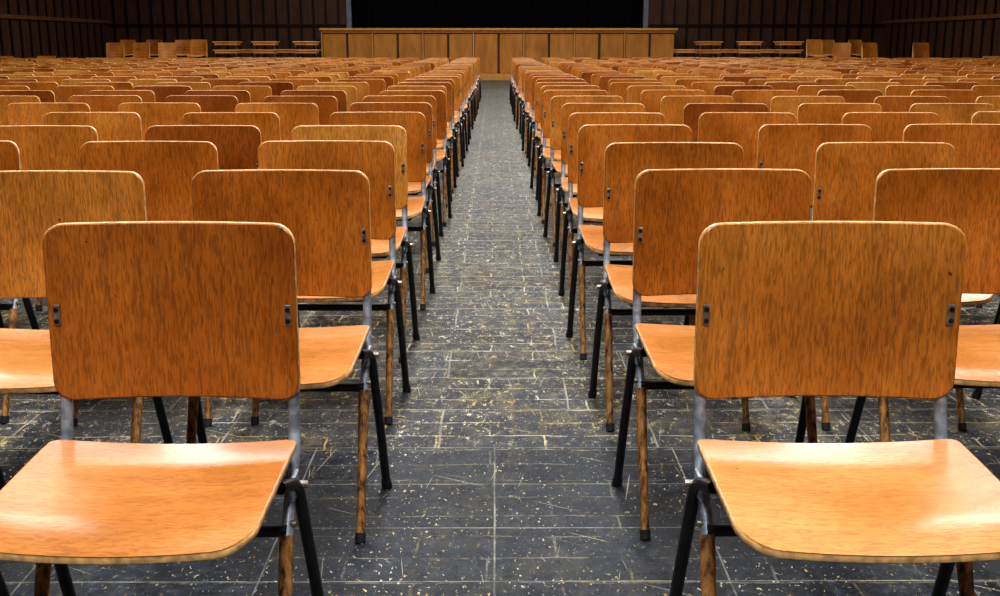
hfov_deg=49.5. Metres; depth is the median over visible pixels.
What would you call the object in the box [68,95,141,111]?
chair
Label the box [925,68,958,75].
chair
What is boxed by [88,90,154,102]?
chair
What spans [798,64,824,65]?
chair
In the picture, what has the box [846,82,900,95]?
chair
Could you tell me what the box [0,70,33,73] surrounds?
chair
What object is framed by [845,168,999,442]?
chair
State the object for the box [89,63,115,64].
chair
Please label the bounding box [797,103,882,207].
chair
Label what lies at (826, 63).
chair
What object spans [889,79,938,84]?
chair
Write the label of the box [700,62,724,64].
chair
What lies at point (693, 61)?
chair
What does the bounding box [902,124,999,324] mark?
chair
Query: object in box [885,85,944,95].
chair
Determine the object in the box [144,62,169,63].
chair
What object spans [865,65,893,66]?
chair
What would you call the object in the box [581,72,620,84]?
chair
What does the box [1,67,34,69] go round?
chair
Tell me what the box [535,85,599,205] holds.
chair
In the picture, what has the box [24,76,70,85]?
chair
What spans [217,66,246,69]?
chair
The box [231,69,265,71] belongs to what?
chair
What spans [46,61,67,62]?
chair
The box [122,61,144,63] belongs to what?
chair
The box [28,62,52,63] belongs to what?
chair
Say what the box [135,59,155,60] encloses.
chair
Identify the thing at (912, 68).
chair
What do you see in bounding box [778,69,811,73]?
chair
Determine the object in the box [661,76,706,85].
chair
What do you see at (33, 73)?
chair
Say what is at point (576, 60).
chair
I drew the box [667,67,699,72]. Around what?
chair
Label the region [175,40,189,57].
chairs
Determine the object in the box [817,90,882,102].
chair
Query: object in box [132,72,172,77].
chair
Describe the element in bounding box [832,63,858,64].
chair
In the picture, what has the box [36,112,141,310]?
chair
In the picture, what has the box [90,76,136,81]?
chair
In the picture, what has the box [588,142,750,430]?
chair
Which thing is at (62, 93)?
chair
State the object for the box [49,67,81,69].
chair
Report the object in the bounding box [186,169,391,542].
chair
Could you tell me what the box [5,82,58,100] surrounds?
chair
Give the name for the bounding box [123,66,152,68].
chair
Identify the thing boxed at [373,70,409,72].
chair
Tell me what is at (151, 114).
chair
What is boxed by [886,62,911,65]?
chair
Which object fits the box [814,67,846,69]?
chair
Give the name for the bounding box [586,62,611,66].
chair
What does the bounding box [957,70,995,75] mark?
chair
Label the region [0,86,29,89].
chair
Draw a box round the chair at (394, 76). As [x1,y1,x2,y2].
[355,74,397,85]
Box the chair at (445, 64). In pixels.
[445,64,475,120]
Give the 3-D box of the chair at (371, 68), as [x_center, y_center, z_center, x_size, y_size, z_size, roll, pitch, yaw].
[-1.742,-2.580,14.037,0.481,0.823,0.465,0,13,-1]
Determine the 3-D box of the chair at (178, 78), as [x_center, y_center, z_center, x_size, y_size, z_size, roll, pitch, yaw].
[-2.874,-1.559,9.697,0.481,0.823,0.465,0,13,-2]
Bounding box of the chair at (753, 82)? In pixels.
[748,79,798,85]
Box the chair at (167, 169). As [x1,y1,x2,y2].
[73,141,218,425]
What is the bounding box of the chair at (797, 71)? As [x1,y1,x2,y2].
[796,70,832,73]
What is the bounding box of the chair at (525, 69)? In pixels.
[521,69,558,138]
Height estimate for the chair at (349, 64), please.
0.823 m
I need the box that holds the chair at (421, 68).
[393,66,423,73]
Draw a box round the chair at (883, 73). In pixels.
[857,72,896,75]
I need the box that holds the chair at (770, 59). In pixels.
[770,59,789,60]
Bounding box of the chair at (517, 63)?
[515,63,542,117]
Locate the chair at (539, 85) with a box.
[530,82,588,187]
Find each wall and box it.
[0,0,108,57]
[106,0,886,58]
[883,0,999,58]
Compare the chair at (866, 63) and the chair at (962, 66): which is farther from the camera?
the chair at (866, 63)
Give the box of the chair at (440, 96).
[379,90,451,225]
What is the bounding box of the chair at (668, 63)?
[662,62,686,64]
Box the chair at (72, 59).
[72,59,92,60]
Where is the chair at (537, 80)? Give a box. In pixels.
[533,79,584,162]
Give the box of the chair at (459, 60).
[459,60,478,108]
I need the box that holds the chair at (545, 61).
[544,59,565,64]
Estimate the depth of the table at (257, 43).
27.03 m
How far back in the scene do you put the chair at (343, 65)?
15.65 m
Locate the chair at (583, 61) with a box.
[582,60,604,62]
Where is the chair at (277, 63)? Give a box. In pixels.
[259,62,284,64]
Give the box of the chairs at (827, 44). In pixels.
[823,40,834,58]
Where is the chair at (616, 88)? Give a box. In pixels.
[609,82,663,102]
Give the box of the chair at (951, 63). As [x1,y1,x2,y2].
[948,61,970,65]
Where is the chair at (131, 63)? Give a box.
[131,63,157,64]
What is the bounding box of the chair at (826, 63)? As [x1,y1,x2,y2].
[808,62,832,64]
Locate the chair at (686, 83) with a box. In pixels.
[675,79,724,89]
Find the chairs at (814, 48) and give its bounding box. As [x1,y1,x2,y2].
[806,40,827,57]
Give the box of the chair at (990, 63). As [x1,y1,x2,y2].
[983,61,999,65]
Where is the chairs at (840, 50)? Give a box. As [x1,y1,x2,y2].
[833,43,850,58]
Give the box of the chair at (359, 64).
[359,64,387,67]
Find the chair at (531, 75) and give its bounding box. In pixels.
[526,74,571,160]
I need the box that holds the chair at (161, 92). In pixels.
[133,86,191,102]
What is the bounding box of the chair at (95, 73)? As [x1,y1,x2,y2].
[74,72,113,75]
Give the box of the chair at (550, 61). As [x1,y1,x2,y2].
[549,61,573,66]
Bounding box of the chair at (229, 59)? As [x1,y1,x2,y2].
[229,59,250,60]
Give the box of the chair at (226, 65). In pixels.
[226,65,254,66]
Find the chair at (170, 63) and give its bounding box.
[170,63,196,64]
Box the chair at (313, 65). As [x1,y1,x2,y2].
[313,65,341,66]
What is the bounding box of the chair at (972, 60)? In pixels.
[971,60,992,61]
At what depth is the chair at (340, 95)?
6.88 m
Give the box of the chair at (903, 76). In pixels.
[900,74,942,78]
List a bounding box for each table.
[212,41,242,58]
[233,49,261,57]
[251,41,279,57]
[273,49,301,57]
[293,41,320,57]
[693,41,722,58]
[735,41,762,58]
[772,41,803,58]
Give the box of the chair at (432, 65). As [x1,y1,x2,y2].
[407,63,434,69]
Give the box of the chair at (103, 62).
[103,62,128,63]
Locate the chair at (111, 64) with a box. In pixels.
[111,64,138,65]
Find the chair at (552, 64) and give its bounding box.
[550,62,575,68]
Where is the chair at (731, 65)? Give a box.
[718,64,744,66]
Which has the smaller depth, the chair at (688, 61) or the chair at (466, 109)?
the chair at (466, 109)
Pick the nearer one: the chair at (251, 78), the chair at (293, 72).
the chair at (251, 78)
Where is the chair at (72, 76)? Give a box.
[54,74,95,78]
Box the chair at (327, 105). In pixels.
[263,96,337,124]
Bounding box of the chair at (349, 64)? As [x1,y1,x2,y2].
[329,63,355,66]
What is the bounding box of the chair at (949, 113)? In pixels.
[909,103,994,123]
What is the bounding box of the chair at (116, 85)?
[79,82,132,89]
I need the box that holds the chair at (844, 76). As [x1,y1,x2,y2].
[841,74,883,78]
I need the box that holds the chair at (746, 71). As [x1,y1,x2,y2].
[744,70,781,73]
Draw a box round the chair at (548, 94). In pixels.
[537,90,608,222]
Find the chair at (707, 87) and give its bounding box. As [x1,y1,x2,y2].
[691,82,745,95]
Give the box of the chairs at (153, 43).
[146,40,161,57]
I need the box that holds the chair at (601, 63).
[600,63,626,66]
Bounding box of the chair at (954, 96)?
[910,90,975,102]
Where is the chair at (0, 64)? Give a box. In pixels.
[0,64,19,65]
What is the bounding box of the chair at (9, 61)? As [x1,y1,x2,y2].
[9,61,31,62]
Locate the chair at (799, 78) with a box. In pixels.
[789,76,834,81]
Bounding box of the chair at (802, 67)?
[796,66,825,69]
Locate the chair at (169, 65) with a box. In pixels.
[153,64,180,66]
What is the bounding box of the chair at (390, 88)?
[387,86,452,206]
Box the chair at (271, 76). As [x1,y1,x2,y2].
[234,74,276,79]
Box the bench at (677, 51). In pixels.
[672,49,698,58]
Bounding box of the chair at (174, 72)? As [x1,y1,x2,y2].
[159,70,195,75]
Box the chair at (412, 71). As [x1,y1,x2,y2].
[380,69,415,78]
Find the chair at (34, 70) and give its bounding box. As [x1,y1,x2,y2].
[21,69,54,71]
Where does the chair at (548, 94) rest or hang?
on the floor
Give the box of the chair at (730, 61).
[729,61,753,62]
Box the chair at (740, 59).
[739,59,760,60]
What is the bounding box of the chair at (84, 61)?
[84,61,106,62]
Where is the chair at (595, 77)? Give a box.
[591,74,633,86]
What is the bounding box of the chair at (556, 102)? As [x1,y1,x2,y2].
[543,96,623,246]
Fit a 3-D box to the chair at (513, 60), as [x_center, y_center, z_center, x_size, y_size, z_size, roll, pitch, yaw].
[0.422,-3.787,19.169,0.481,0.823,0.465,1,13,2]
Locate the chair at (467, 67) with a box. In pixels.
[440,66,472,128]
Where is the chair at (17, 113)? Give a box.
[6,103,90,125]
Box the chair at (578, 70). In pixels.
[577,69,611,78]
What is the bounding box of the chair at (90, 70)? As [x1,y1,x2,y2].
[76,69,110,71]
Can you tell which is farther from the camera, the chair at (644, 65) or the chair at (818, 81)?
the chair at (644, 65)
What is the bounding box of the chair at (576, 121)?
[558,112,668,311]
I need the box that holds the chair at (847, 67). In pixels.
[839,66,868,69]
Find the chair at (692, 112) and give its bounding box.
[683,103,768,141]
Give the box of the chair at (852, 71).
[850,70,886,73]
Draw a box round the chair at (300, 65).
[278,64,305,66]
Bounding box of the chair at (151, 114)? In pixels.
[118,103,200,140]
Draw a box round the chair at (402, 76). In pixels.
[371,72,410,82]
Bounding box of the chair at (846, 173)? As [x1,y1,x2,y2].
[786,142,993,430]
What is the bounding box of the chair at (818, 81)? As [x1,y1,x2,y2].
[815,79,863,84]
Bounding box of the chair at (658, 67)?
[656,66,686,69]
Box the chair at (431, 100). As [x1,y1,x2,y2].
[362,96,443,245]
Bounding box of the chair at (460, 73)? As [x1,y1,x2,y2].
[425,72,467,150]
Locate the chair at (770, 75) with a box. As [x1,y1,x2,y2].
[748,72,787,78]
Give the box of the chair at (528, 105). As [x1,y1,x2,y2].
[522,70,561,130]
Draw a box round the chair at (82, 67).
[79,66,108,68]
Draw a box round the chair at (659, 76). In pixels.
[656,74,697,81]
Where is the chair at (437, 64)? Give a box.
[415,62,440,66]
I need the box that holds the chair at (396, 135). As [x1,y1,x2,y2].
[291,125,419,362]
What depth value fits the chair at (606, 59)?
21.48 m
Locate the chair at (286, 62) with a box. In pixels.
[268,61,291,63]
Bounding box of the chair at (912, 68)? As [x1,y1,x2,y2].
[911,67,942,69]
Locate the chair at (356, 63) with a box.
[339,62,363,65]
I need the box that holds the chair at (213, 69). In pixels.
[193,67,226,71]
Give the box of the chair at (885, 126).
[841,112,939,141]
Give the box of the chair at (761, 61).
[750,60,771,62]
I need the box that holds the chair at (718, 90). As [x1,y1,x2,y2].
[714,86,773,96]
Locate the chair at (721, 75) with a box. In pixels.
[719,74,761,78]
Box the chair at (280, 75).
[251,72,290,78]
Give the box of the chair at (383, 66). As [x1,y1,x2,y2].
[357,65,385,68]
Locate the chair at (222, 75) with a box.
[191,72,230,78]
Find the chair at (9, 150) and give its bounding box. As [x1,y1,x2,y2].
[0,140,39,422]
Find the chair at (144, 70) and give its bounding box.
[129,69,163,71]
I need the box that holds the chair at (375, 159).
[251,140,410,423]
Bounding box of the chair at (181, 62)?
[181,62,206,63]
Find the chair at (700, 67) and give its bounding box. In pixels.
[699,66,729,69]
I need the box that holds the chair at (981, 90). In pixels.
[971,85,999,98]
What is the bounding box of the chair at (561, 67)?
[558,64,585,72]
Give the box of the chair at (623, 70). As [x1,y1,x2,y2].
[618,67,650,73]
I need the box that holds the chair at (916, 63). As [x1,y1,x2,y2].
[915,63,941,64]
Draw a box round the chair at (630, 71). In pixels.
[628,69,662,74]
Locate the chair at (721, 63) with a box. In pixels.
[721,63,747,64]
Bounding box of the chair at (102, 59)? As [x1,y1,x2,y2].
[102,59,122,60]
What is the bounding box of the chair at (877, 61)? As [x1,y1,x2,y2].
[876,61,899,62]
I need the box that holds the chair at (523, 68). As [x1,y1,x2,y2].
[519,67,554,133]
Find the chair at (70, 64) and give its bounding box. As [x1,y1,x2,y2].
[70,64,97,65]
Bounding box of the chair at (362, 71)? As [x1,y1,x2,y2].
[330,69,364,73]
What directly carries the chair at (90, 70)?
on the floor
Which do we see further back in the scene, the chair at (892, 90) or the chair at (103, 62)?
the chair at (103, 62)
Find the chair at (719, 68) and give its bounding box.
[718,67,751,70]
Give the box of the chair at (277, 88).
[238,82,292,95]
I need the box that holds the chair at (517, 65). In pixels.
[513,64,543,121]
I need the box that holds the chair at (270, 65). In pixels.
[270,65,298,66]
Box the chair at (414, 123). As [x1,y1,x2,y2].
[327,112,435,308]
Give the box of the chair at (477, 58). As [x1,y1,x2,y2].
[477,58,481,97]
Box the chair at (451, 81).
[404,79,458,180]
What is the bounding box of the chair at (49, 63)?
[49,63,74,64]
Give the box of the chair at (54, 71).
[53,70,89,74]
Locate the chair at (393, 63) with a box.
[375,62,400,66]
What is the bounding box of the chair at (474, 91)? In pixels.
[447,63,476,117]
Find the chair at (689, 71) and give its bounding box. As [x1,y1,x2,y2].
[687,70,724,73]
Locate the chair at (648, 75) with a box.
[636,72,675,78]
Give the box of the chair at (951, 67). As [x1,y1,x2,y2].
[930,66,961,69]
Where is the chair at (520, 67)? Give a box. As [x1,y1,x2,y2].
[516,66,548,128]
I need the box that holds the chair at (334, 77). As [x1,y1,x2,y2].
[297,74,339,81]
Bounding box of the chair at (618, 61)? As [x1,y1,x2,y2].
[616,60,638,62]
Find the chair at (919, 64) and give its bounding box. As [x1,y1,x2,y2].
[919,64,946,65]
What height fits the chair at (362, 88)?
0.823 m
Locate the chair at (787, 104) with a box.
[770,96,844,117]
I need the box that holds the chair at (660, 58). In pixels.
[660,58,679,59]
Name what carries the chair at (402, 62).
on the floor
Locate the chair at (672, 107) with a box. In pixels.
[660,96,733,124]
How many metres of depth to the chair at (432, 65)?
16.33 m
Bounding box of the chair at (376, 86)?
[336,79,385,95]
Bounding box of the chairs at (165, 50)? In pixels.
[158,43,176,58]
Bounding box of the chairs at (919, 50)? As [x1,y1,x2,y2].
[912,43,929,58]
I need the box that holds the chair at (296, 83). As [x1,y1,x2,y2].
[269,79,318,89]
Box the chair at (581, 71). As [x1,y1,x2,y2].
[579,70,616,78]
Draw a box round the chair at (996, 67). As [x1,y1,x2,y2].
[975,66,999,68]
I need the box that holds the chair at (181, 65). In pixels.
[181,65,210,66]
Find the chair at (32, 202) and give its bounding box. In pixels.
[0,170,172,489]
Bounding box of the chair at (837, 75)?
[802,72,841,78]
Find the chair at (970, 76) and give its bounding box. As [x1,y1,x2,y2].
[966,74,999,78]
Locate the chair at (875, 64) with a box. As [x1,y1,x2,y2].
[875,64,902,65]
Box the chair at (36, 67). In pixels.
[32,66,61,68]
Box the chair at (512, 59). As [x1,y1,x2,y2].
[510,59,532,103]
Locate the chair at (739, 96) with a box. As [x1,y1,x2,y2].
[732,90,797,111]
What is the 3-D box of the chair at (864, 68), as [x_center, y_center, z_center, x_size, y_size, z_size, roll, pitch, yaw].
[4.710,-2.427,13.387,0.481,0.823,0.465,1,13,2]
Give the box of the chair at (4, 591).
[0,570,9,595]
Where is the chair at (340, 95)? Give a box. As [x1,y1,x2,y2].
[280,90,346,111]
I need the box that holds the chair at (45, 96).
[0,90,55,102]
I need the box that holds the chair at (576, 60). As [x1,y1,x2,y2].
[574,59,595,62]
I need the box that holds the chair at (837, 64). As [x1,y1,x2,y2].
[837,64,864,65]
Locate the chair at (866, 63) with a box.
[847,62,872,64]
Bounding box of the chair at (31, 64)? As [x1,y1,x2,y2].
[31,64,58,65]
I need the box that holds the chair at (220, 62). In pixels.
[220,62,245,63]
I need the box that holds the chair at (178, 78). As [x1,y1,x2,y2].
[157,76,203,81]
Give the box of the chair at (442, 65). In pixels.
[442,65,473,126]
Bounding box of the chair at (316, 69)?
[286,67,318,71]
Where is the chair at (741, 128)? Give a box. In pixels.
[698,112,796,168]
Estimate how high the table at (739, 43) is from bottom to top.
1.151 m
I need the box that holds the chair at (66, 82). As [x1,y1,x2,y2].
[61,79,110,85]
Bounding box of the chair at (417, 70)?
[386,67,419,75]
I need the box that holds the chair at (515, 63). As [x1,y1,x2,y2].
[512,62,539,113]
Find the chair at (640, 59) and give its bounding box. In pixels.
[639,59,660,60]
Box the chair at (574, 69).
[572,67,604,76]
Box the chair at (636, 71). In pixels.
[634,70,671,75]
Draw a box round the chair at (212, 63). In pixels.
[212,63,238,64]
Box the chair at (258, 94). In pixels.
[212,86,271,102]
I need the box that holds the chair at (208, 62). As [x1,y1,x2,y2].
[195,61,218,63]
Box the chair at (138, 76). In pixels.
[114,74,156,78]
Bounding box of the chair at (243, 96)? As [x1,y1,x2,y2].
[184,90,250,103]
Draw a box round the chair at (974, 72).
[973,72,999,73]
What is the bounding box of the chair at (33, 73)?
[13,72,53,75]
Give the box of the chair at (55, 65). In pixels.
[55,65,83,66]
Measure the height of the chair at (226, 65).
0.823 m
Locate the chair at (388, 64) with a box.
[365,63,391,66]
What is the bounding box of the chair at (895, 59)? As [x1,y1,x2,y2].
[895,59,914,60]
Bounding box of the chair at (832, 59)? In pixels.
[832,59,852,60]
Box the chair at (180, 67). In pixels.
[170,66,198,68]
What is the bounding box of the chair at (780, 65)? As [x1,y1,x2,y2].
[757,64,784,66]
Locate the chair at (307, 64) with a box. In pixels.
[288,63,314,66]
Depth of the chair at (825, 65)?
14.86 m
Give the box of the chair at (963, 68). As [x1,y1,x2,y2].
[962,67,994,69]
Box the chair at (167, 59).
[167,59,187,60]
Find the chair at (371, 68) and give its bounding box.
[351,66,381,73]
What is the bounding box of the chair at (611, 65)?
[610,65,639,68]
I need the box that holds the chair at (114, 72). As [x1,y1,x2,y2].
[107,70,143,74]
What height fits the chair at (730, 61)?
0.823 m
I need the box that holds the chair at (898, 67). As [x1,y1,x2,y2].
[888,66,917,69]
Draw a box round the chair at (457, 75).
[419,74,465,160]
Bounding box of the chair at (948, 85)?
[924,82,978,89]
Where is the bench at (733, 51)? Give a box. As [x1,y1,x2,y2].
[712,49,739,57]
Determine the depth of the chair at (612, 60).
20.01 m
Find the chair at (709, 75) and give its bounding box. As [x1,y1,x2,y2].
[691,72,729,78]
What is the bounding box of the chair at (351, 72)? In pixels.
[322,70,359,76]
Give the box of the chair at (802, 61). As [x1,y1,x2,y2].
[801,61,824,62]
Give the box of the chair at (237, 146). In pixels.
[145,125,261,169]
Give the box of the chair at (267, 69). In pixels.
[238,67,271,71]
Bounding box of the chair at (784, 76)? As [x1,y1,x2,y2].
[781,74,823,78]
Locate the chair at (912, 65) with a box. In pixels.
[912,65,940,66]
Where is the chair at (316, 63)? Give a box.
[298,62,322,64]
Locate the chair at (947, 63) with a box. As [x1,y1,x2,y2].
[923,62,948,65]
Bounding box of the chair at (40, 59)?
[39,59,60,60]
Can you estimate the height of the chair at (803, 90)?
0.823 m
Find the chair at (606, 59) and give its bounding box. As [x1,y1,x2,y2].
[600,58,619,60]
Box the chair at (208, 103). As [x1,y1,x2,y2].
[165,95,237,111]
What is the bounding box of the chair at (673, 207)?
[612,168,816,538]
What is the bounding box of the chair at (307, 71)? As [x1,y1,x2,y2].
[280,69,314,73]
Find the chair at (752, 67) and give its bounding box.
[749,66,778,69]
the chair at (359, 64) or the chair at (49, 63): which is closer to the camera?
the chair at (359, 64)
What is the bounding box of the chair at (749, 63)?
[735,62,759,64]
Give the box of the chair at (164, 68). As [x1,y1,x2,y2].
[147,67,178,69]
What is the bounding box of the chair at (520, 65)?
[518,65,548,124]
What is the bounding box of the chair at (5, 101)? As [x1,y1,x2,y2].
[0,96,40,125]
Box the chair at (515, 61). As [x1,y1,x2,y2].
[511,61,537,111]
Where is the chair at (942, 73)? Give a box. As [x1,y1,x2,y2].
[916,72,955,75]
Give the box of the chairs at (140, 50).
[132,43,149,57]
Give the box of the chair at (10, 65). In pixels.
[10,65,38,66]
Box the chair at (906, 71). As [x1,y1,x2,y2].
[904,70,941,73]
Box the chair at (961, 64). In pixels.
[961,64,988,65]
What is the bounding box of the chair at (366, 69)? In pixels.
[336,67,369,73]
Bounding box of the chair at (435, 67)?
[434,67,468,103]
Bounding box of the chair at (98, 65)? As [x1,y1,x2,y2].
[98,65,126,66]
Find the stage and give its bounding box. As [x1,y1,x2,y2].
[319,28,677,80]
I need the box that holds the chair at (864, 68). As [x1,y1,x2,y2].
[863,67,896,69]
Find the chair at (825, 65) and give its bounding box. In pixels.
[825,65,853,66]
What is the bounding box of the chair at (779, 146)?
[756,124,871,205]
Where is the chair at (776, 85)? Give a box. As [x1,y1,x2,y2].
[764,82,817,90]
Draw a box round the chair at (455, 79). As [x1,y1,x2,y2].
[414,76,463,169]
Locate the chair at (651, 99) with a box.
[640,90,705,112]
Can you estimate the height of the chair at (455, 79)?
0.823 m
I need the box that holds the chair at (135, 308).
[0,221,323,595]
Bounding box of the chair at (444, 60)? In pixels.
[424,59,445,64]
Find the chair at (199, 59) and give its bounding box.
[199,59,219,60]
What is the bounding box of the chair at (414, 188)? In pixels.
[349,102,440,271]
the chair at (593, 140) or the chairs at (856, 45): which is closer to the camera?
the chair at (593, 140)
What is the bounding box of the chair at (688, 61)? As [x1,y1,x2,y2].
[680,60,702,62]
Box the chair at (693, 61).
[692,61,715,62]
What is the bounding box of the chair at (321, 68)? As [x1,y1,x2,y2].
[307,66,336,71]
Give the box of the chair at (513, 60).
[511,60,534,105]
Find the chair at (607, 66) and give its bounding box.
[601,64,628,68]
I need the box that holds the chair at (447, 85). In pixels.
[397,82,456,192]
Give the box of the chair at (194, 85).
[156,82,210,89]
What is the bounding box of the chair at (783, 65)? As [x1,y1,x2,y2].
[782,65,811,66]
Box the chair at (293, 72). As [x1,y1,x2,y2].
[269,70,305,75]
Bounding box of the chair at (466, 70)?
[433,69,470,138]
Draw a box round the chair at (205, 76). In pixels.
[176,74,218,78]
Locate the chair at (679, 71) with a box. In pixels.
[676,69,710,73]
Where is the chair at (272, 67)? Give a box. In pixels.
[260,66,289,69]
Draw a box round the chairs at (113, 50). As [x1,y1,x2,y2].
[106,43,124,57]
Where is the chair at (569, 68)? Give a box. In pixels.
[567,66,597,74]
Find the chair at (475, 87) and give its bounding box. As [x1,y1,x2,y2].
[450,62,477,115]
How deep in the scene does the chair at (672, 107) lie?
6.17 m
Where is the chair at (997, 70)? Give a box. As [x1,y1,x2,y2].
[974,69,999,71]
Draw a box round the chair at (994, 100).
[975,96,999,110]
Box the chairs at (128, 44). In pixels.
[120,40,135,57]
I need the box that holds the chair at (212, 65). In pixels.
[197,64,225,66]
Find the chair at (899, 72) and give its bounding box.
[876,69,909,75]
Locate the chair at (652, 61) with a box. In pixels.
[648,60,670,62]
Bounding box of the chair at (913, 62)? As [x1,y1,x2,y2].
[911,61,934,64]
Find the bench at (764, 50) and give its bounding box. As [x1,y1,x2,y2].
[755,49,779,58]
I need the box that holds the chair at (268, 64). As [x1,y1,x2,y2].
[249,63,275,65]
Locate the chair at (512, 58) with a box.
[509,58,530,99]
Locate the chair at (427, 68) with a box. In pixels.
[401,65,430,73]
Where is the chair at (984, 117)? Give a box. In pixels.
[971,111,999,307]
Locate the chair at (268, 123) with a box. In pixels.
[182,112,280,142]
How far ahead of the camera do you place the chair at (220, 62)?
17.01 m
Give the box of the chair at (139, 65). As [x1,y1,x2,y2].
[139,65,168,66]
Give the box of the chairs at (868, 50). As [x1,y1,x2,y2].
[861,43,877,58]
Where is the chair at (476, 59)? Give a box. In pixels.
[476,59,480,101]
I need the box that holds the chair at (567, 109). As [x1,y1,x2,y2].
[553,103,645,268]
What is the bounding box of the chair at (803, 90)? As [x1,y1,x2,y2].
[797,85,855,95]
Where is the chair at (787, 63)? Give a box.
[770,62,795,64]
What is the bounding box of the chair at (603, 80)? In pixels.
[599,76,644,91]
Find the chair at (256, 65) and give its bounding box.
[239,64,266,66]
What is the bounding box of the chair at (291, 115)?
[235,103,318,140]
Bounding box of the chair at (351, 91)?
[296,86,356,111]
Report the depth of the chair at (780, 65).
15.63 m
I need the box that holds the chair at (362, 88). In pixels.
[314,82,368,101]
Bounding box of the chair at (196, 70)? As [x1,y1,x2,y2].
[177,69,210,71]
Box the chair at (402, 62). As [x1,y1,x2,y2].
[399,61,411,64]
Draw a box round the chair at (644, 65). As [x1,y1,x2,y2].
[640,64,666,68]
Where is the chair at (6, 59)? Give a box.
[5,59,26,60]
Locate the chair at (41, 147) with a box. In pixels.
[0,125,97,327]
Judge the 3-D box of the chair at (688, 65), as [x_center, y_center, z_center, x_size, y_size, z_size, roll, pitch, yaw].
[2.792,-2.930,15.525,0.481,0.823,0.465,0,13,-2]
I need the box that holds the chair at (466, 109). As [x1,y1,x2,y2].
[429,70,469,143]
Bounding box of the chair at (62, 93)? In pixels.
[55,86,113,102]
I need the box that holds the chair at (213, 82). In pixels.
[201,79,249,89]
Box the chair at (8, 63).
[8,63,34,64]
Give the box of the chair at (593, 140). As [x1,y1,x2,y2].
[566,124,695,359]
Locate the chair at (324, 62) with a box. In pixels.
[305,61,328,63]
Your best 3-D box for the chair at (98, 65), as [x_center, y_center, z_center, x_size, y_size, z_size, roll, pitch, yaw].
[-5.321,-2.757,14.793,0.481,0.823,0.465,0,13,2]
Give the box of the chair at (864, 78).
[856,76,901,81]
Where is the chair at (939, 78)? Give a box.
[923,76,968,81]
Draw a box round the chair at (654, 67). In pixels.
[653,65,682,68]
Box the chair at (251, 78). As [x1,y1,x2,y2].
[224,76,269,81]
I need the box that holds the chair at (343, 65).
[319,64,347,66]
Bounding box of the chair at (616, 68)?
[612,66,642,71]
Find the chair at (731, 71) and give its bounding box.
[724,69,757,73]
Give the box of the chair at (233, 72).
[216,70,252,75]
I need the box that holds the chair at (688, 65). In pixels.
[680,64,706,66]
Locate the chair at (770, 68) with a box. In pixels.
[768,67,800,69]
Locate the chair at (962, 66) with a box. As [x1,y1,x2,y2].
[952,65,980,67]
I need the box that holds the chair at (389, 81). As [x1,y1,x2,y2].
[347,76,393,90]
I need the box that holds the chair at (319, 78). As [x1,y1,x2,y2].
[286,76,331,81]
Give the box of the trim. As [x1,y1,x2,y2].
[346,0,648,27]
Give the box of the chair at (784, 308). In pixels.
[669,221,999,595]
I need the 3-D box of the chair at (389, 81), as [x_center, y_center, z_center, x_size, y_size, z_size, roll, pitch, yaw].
[-1.170,-1.552,9.669,0.481,0.823,0.465,0,13,1]
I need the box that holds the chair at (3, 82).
[0,79,37,85]
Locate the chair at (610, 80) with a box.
[608,79,657,93]
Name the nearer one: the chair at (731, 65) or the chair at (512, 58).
the chair at (731, 65)
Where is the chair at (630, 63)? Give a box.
[626,62,650,64]
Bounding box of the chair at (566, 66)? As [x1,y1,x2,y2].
[565,65,594,73]
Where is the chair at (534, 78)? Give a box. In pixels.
[527,76,577,169]
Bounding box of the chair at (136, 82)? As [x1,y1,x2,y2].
[128,79,176,87]
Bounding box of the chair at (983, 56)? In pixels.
[982,56,999,58]
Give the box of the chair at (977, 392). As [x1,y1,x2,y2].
[971,316,999,398]
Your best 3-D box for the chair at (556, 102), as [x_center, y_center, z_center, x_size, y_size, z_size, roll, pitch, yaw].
[0.504,-0.707,6.076,0.481,0.823,0.465,-1,13,-3]
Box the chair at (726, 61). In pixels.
[715,60,737,62]
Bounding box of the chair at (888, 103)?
[874,96,949,111]
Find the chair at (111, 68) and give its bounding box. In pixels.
[98,67,131,69]
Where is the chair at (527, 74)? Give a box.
[521,72,564,153]
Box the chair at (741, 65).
[740,65,769,66]
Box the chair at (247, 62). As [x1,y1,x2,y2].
[232,61,255,63]
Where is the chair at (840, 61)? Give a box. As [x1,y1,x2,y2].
[839,61,863,62]
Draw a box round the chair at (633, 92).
[627,86,685,102]
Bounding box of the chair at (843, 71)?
[823,69,857,74]
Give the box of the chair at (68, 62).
[68,62,92,63]
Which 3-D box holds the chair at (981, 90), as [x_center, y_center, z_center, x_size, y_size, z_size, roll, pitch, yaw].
[3.543,-1.062,7.586,0.481,0.823,0.465,-1,13,-2]
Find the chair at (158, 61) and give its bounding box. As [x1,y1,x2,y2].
[158,61,180,62]
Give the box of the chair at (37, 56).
[37,56,55,57]
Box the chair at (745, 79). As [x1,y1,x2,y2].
[722,76,766,85]
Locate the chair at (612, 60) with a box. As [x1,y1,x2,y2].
[608,59,629,62]
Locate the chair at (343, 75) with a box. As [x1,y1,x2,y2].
[309,72,348,78]
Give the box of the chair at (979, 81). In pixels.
[957,79,999,84]
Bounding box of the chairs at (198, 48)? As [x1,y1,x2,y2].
[186,40,207,58]
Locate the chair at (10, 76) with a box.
[0,74,33,78]
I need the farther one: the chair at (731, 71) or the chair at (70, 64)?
the chair at (70, 64)
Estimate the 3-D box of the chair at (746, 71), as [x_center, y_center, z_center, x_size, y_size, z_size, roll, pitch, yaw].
[2.905,-2.073,11.882,0.481,0.823,0.465,0,13,1]
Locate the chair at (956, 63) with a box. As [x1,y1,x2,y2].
[956,63,982,64]
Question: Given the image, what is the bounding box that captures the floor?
[0,81,999,595]
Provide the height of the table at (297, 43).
1.151 m
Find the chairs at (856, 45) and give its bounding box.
[848,40,861,57]

